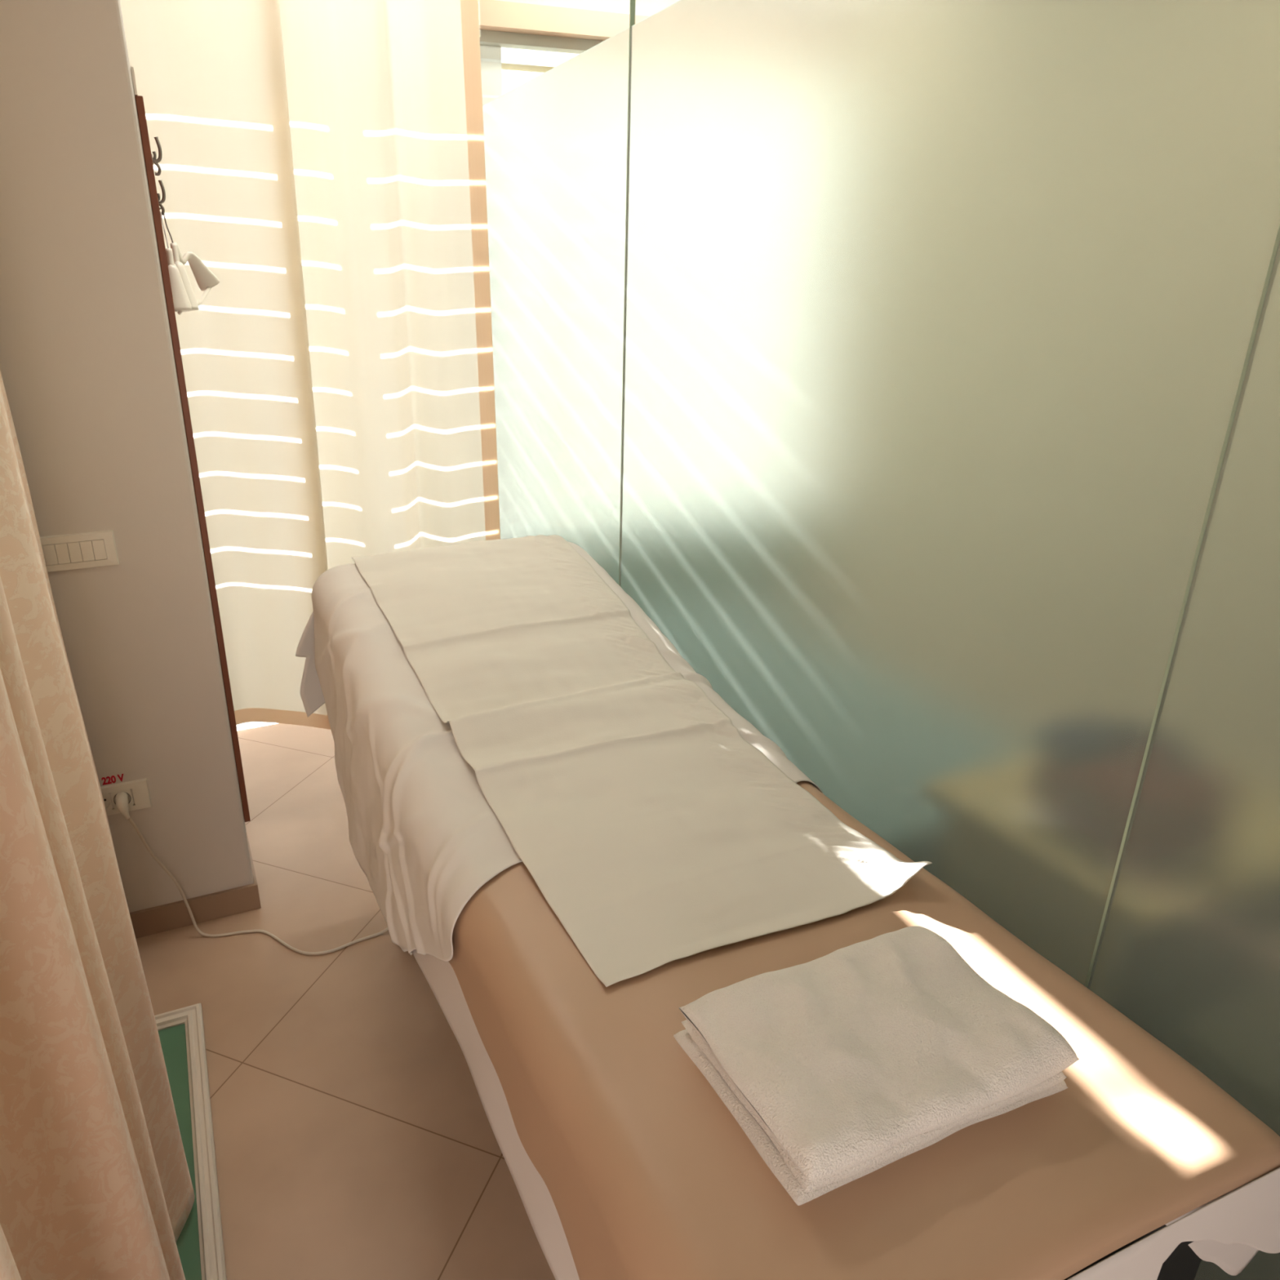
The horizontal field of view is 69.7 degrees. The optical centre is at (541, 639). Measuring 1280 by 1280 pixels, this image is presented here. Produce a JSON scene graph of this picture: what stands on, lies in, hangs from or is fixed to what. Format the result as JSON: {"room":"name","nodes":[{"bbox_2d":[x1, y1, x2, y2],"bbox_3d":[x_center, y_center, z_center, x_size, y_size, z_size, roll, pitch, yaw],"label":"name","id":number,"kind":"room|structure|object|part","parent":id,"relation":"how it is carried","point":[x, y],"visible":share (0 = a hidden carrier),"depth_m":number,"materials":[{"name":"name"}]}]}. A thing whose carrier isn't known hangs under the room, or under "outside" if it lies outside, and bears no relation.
{"room":"massage room","nodes":[
{"label":"massage room","id":0,"kind":"room"},
{"bbox_2d":[0,0,253,912],"bbox_3d":[-1.595,-0.583,2.161,1.352,2.600,1.066,-9,23,-21],"label":"wall","id":1,"kind":"structure","parent":0,"point":[88,370],"depth_m":1.90,"materials":[{"name":"white paint"}]},
{"bbox_2d":[40,529,119,572],"bbox_3d":[-1.009,-0.187,1.949,0.185,0.078,0.008,-9,23,-21],"label":"switch plate","id":2,"kind":"object","parent":1,"relation":"attached to","point":[66,552],"visible":0.88,"depth_m":1.95,"materials":[{"name":"beige plastic"}]},
{"bbox_2d":[42,543,58,565],"bbox_3d":[-1.042,-0.181,1.936,0.023,0.044,0.008,-9,23,-21],"label":"rocker switch","id":3,"kind":"object","parent":2,"relation":"attached to","point":[51,551],"depth_m":1.93,"materials":[{"name":"beige plastic"}]},
{"bbox_2d":[54,542,71,564],"bbox_3d":[-1.020,-0.185,1.944,0.023,0.044,0.008,-9,23,-21],"label":"rocker switch","id":4,"kind":"object","parent":2,"relation":"attached to","point":[62,550],"depth_m":1.94,"materials":[{"name":"beige plastic"}]},
{"bbox_2d":[66,541,83,562],"bbox_3d":[-0.998,-0.188,1.953,0.023,0.044,0.008,-9,23,-21],"label":"rocker switch","id":5,"kind":"object","parent":2,"relation":"attached to","point":[74,548],"depth_m":1.95,"materials":[{"name":"beige plastic"}]},
{"bbox_2d":[79,540,95,561],"bbox_3d":[-0.976,-0.192,1.961,0.023,0.044,0.008,-9,23,-21],"label":"rocker switch","id":6,"kind":"object","parent":2,"relation":"attached to","point":[86,548],"depth_m":1.96,"materials":[{"name":"beige plastic"}]},
{"bbox_2d":[91,538,106,559],"bbox_3d":[-0.954,-0.196,1.970,0.023,0.044,0.008,-9,23,-21],"label":"rocker switch","id":7,"kind":"object","parent":2,"relation":"attached to","point":[99,548],"depth_m":1.97,"materials":[{"name":"beige plastic"}]},
{"bbox_2d":[101,773,123,785],"bbox_3d":[-1.010,0.329,2.151,0.048,0.020,0.001,-9,23,-21],"label":"voltage lettering","id":8,"kind":"object","parent":1,"relation":"attached to","point":[112,776],"visible":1,"depth_m":2.15,"materials":[{"name":"red paint"}]},
{"bbox_2d":[100,777,151,815],"bbox_3d":[-1.027,0.382,2.159,0.185,0.078,0.009,-9,23,-21],"label":"socket plate","id":9,"kind":"object","parent":1,"relation":"attached to","point":[140,791],"visible":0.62,"depth_m":2.17,"materials":[{"name":"beige plastic"}]},
{"bbox_2d":[102,789,133,810],"bbox_3d":[-1.018,0.381,2.161,0.092,0.045,0.007,-9,23,-21],"label":"socket","id":10,"kind":"object","parent":9,"relation":"attached to","point":[107,800],"depth_m":2.16,"materials":[{"name":"grey plastic"}]},
{"bbox_2d":[115,791,388,955],"bbox_3d":[-0.685,0.563,2.199,0.645,0.416,0.097,-1,21,0],"label":"power cord","id":11,"kind":"object","parent":9,"relation":"attached to","point":[122,797],"visible":0.98,"depth_m":2.25,"materials":[{"name":"beige plastic"}]},
{"bbox_2d":[130,66,137,96],"bbox_3d":[-0.785,-1.072,1.758,0.005,0.046,0.058,-9,23,-21],"label":"bracket","id":12,"kind":"object","parent":1,"relation":"attached to","point":[131,68],"visible":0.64,"depth_m":1.73,"materials":[{"name":"beige plastic"}]},
{"bbox_2d":[134,95,250,822],"bbox_3d":[-0.806,-0.339,2.168,0.036,1.615,0.298,-9,23,-21],"label":"coat rack","id":13,"kind":"object","parent":1,"relation":"attached to","point":[155,197],"visible":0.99,"depth_m":1.97,"materials":[{"name":"brown wood"}]},
{"bbox_2d":[160,211,191,315],"bbox_3d":[-0.790,-0.808,1.951,0.048,0.211,0.142,-9,23,-21],"label":"hanger","id":14,"kind":"object","parent":13,"relation":"hanging from","point":[181,301],"visible":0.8,"depth_m":1.93,"materials":[{"name":"beige plastic"}]},
{"bbox_2d":[159,207,219,311],"bbox_3d":[-0.791,-0.847,2.033,0.073,0.210,0.164,1,21,5],"label":"hanger","id":15,"kind":"object","parent":13,"relation":"hanging from","point":[206,279],"visible":0.77,"depth_m":2.05,"materials":[{"name":"beige plastic"}]},
{"bbox_2d":[129,820,261,938],"bbox_3d":[-1.459,0.695,2.357,1.360,0.073,0.476,-9,23,-21],"label":"baseboard","id":16,"kind":"structure","parent":1,"relation":"attached to","point":[167,917],"depth_m":2.34,"materials":[{"name":"wood"}]},
{"bbox_3d":[-0.490,-1.837,1.954,0.911,0.023,0.023,-9,23,-21],"label":"rail","id":17,"kind":"object","parent":1,"relation":"attached to","visible":0},
{"bbox_2d":[120,0,500,729],"bbox_3d":[-0.509,-0.779,2.340,0.832,2.190,0.086,-8,22,-18],"label":"window curtain","id":18,"kind":"object","parent":17,"relation":"hanging from","point":[324,160],"visible":0.76,"depth_m":2.30,"materials":[{"name":"beige fabric"}]},
{"bbox_2d":[135,722,555,1279],"bbox_3d":[0.222,0.881,2.059,4.800,0.100,5.600,-9,23,-21],"label":"floor","id":19,"kind":"structure","parent":0,"point":[354,1139],"depth_m":1.89,"materials":[{"name":"tile"}]},
{"bbox_2d":[154,1003,226,1279],"bbox_3d":[-0.767,1.072,1.432,0.514,0.024,1.250,-9,23,-21],"label":"picture frame","id":20,"kind":"object","parent":19,"relation":"on","point":[200,1242],"visible":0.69,"depth_m":1.75,"materials":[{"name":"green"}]},
{"bbox_3d":[-0.766,1.078,1.435,0.444,0.006,1.180,-9,23,-21],"label":"glass pane","id":21,"kind":"part","parent":20,"relation":"part of","materials":[{"name":"green glass"}]},
{"bbox_2d":[412,781,1279,1279],"bbox_3d":[0.133,0.525,1.574,0.720,0.918,1.702,-9,23,-21],"label":"bed","id":22,"kind":"object","parent":19,"relation":"on","point":[624,1161],"visible":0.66,"depth_m":0.88,"materials":[{"name":"brown leather"}]},
{"bbox_2d":[295,541,823,961],"bbox_3d":[-0.025,0.197,1.821,0.755,0.554,1.108,-9,23,-21],"label":"sheet","id":23,"kind":"object","parent":22,"relation":"on","point":[424,835],"visible":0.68,"depth_m":1.58,"materials":[{"name":"fabric"}]},
{"bbox_2d":[351,534,932,986],"bbox_3d":[0.051,0.071,1.625,0.509,0.195,1.252,-9,23,-21],"label":"paper sheet","id":24,"kind":"object","parent":22,"relation":"on","point":[655,834],"visible":1,"depth_m":1.46,"materials":[{"name":"white paper"}]},
{"bbox_2d":[673,925,1079,1205],"bbox_3d":[0.336,0.412,0.929,0.337,0.087,0.243,-9,23,-21],"label":"folded towel","id":25,"kind":"object","parent":22,"relation":"on","point":[842,1065],"visible":1,"depth_m":0.88,"materials":[{"name":"white fabric"}]},
{"bbox_3d":[0.116,0.221,1.476,0.616,0.280,1.648,-9,23,-21],"label":"mattress","id":26,"kind":"part","parent":22,"relation":"part of","materials":[{"name":"leather"}]},
{"bbox_3d":[0.456,0.696,0.887,0.540,0.290,0.018,-9,23,-21],"label":"panel","id":27,"kind":"part","parent":22,"relation":"part of","materials":[{"name":"grey metal"}]},
{"bbox_2d":[1084,224,1279,987],"bbox_3d":[0.680,-0.133,0.926,0.010,2.600,0.003,-9,23,-21],"label":"joint","id":28,"kind":"structure","parent":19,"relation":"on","point":[1277,238],"depth_m":0.95,"materials":[{"name":"grey metal"}]},
{"bbox_2d":[482,27,629,584],"bbox_3d":[0.016,-0.425,2.542,0.010,1.990,0.906,-9,23,-21],"label":"glass","id":29,"kind":"object","parent":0,"point":[555,143],"visible":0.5,"depth_m":2.27,"materials":[{"name":"glass"}]},
{"bbox_2d":[496,0,679,16],"bbox_3d":[-0.082,-2.149,2.920,2.450,0.267,0.120,-9,23,-21],"label":"wall","id":30,"kind":"structure","parent":0,"point":[642,7],"depth_m":3.01,"materials":[{"name":"white paint"}]},
{"bbox_2d":[480,44,502,105],"bbox_3d":[-0.165,-1.128,3.212,0.082,1.660,0.045,-9,23,-21],"label":"trim","id":31,"kind":"structure","parent":30,"relation":"attached to","point":[491,55],"depth_m":2.92,"materials":[{"name":"white paint"}]},
{"bbox_2d":[479,29,603,53],"bbox_3d":[-0.047,-1.918,2.925,2.450,0.032,0.050,-9,23,-21],"label":"trim","id":32,"kind":"structure","parent":30,"relation":"attached to","point":[503,39],"depth_m":2.92,"materials":[{"name":"grey paint"}]},
{"bbox_2d":[477,0,648,40],"bbox_3d":[-0.038,-1.957,2.885,2.450,0.068,0.100,-9,23,-21],"label":"trim","id":33,"kind":"structure","parent":30,"relation":"attached to","point":[493,15],"depth_m":2.87,"materials":[{"name":"beige paint"}]},
{"bbox_2d":[619,0,1279,986],"bbox_3d":[0.437,-0.061,1.593,0.010,1.990,1.286,-9,23,-21],"label":"glass","id":34,"kind":"object","parent":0,"point":[940,316],"visible":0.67,"depth_m":1.22,"materials":[{"name":"glass"}]},
{"bbox_2d":[618,0,635,585],"bbox_3d":[0.186,-0.559,2.039,0.010,2.600,0.003,-9,23,-21],"label":"trim","id":35,"kind":"structure","parent":34,"relation":"attached to","point":[632,9],"depth_m":1.91,"materials":[{"name":"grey metal"}]},
{"bbox_2d":[1087,241,1279,1279],"bbox_3d":[1.062,0.477,0.185,0.010,1.990,1.970,-9,23,-21],"label":"glass","id":36,"kind":"object","parent":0,"point":[1188,951],"visible":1,"depth_m":0.96,"materials":[{"name":"glass"}]},
{"bbox_3d":[2.014,-0.473,1.756,0.100,2.600,4.600,-9,23,-21],"label":"wall","id":37,"kind":"structure","parent":0,"visible":0},
{"bbox_2d":[501,62,554,72],"bbox_3d":[0.432,-1.938,3.151,1.400,0.016,0.010,-9,23,-21],"label":"trim","id":38,"kind":"structure","parent":37,"relation":"attached to","point":[504,65],"depth_m":2.96,"materials":[{"name":"beige paint"}]},
{"bbox_3d":[0.384,-0.191,3.875,1.500,0.580,0.120,-9,23,-21],"label":"sill","id":39,"kind":"structure","parent":0,"visible":0},
{"bbox_2d":[501,47,578,95],"bbox_3d":[0.443,-1.250,3.473,1.358,1.683,0.008,-9,23,-21],"label":"roller shutter","id":40,"kind":"object","parent":39,"relation":"attached to","point":[511,79],"visible":0.02,"depth_m":3.00,"materials":[{"name":"white"}]},
{"bbox_3d":[-0.699,-1.307,0.598,0.023,0.023,1.830,-9,23,-21],"label":"rail","id":41,"kind":"object","parent":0,"visible":0},
{"bbox_2d":[0,370,194,1279],"bbox_3d":[-0.728,-0.149,1.098,0.260,2.480,1.656,-9,23,-21],"label":"door curtain","id":42,"kind":"object","parent":41,"relation":"hanging from","point":[95,1183],"visible":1,"depth_m":0.97,"materials":[{"name":"beige fabric"}]}
]}

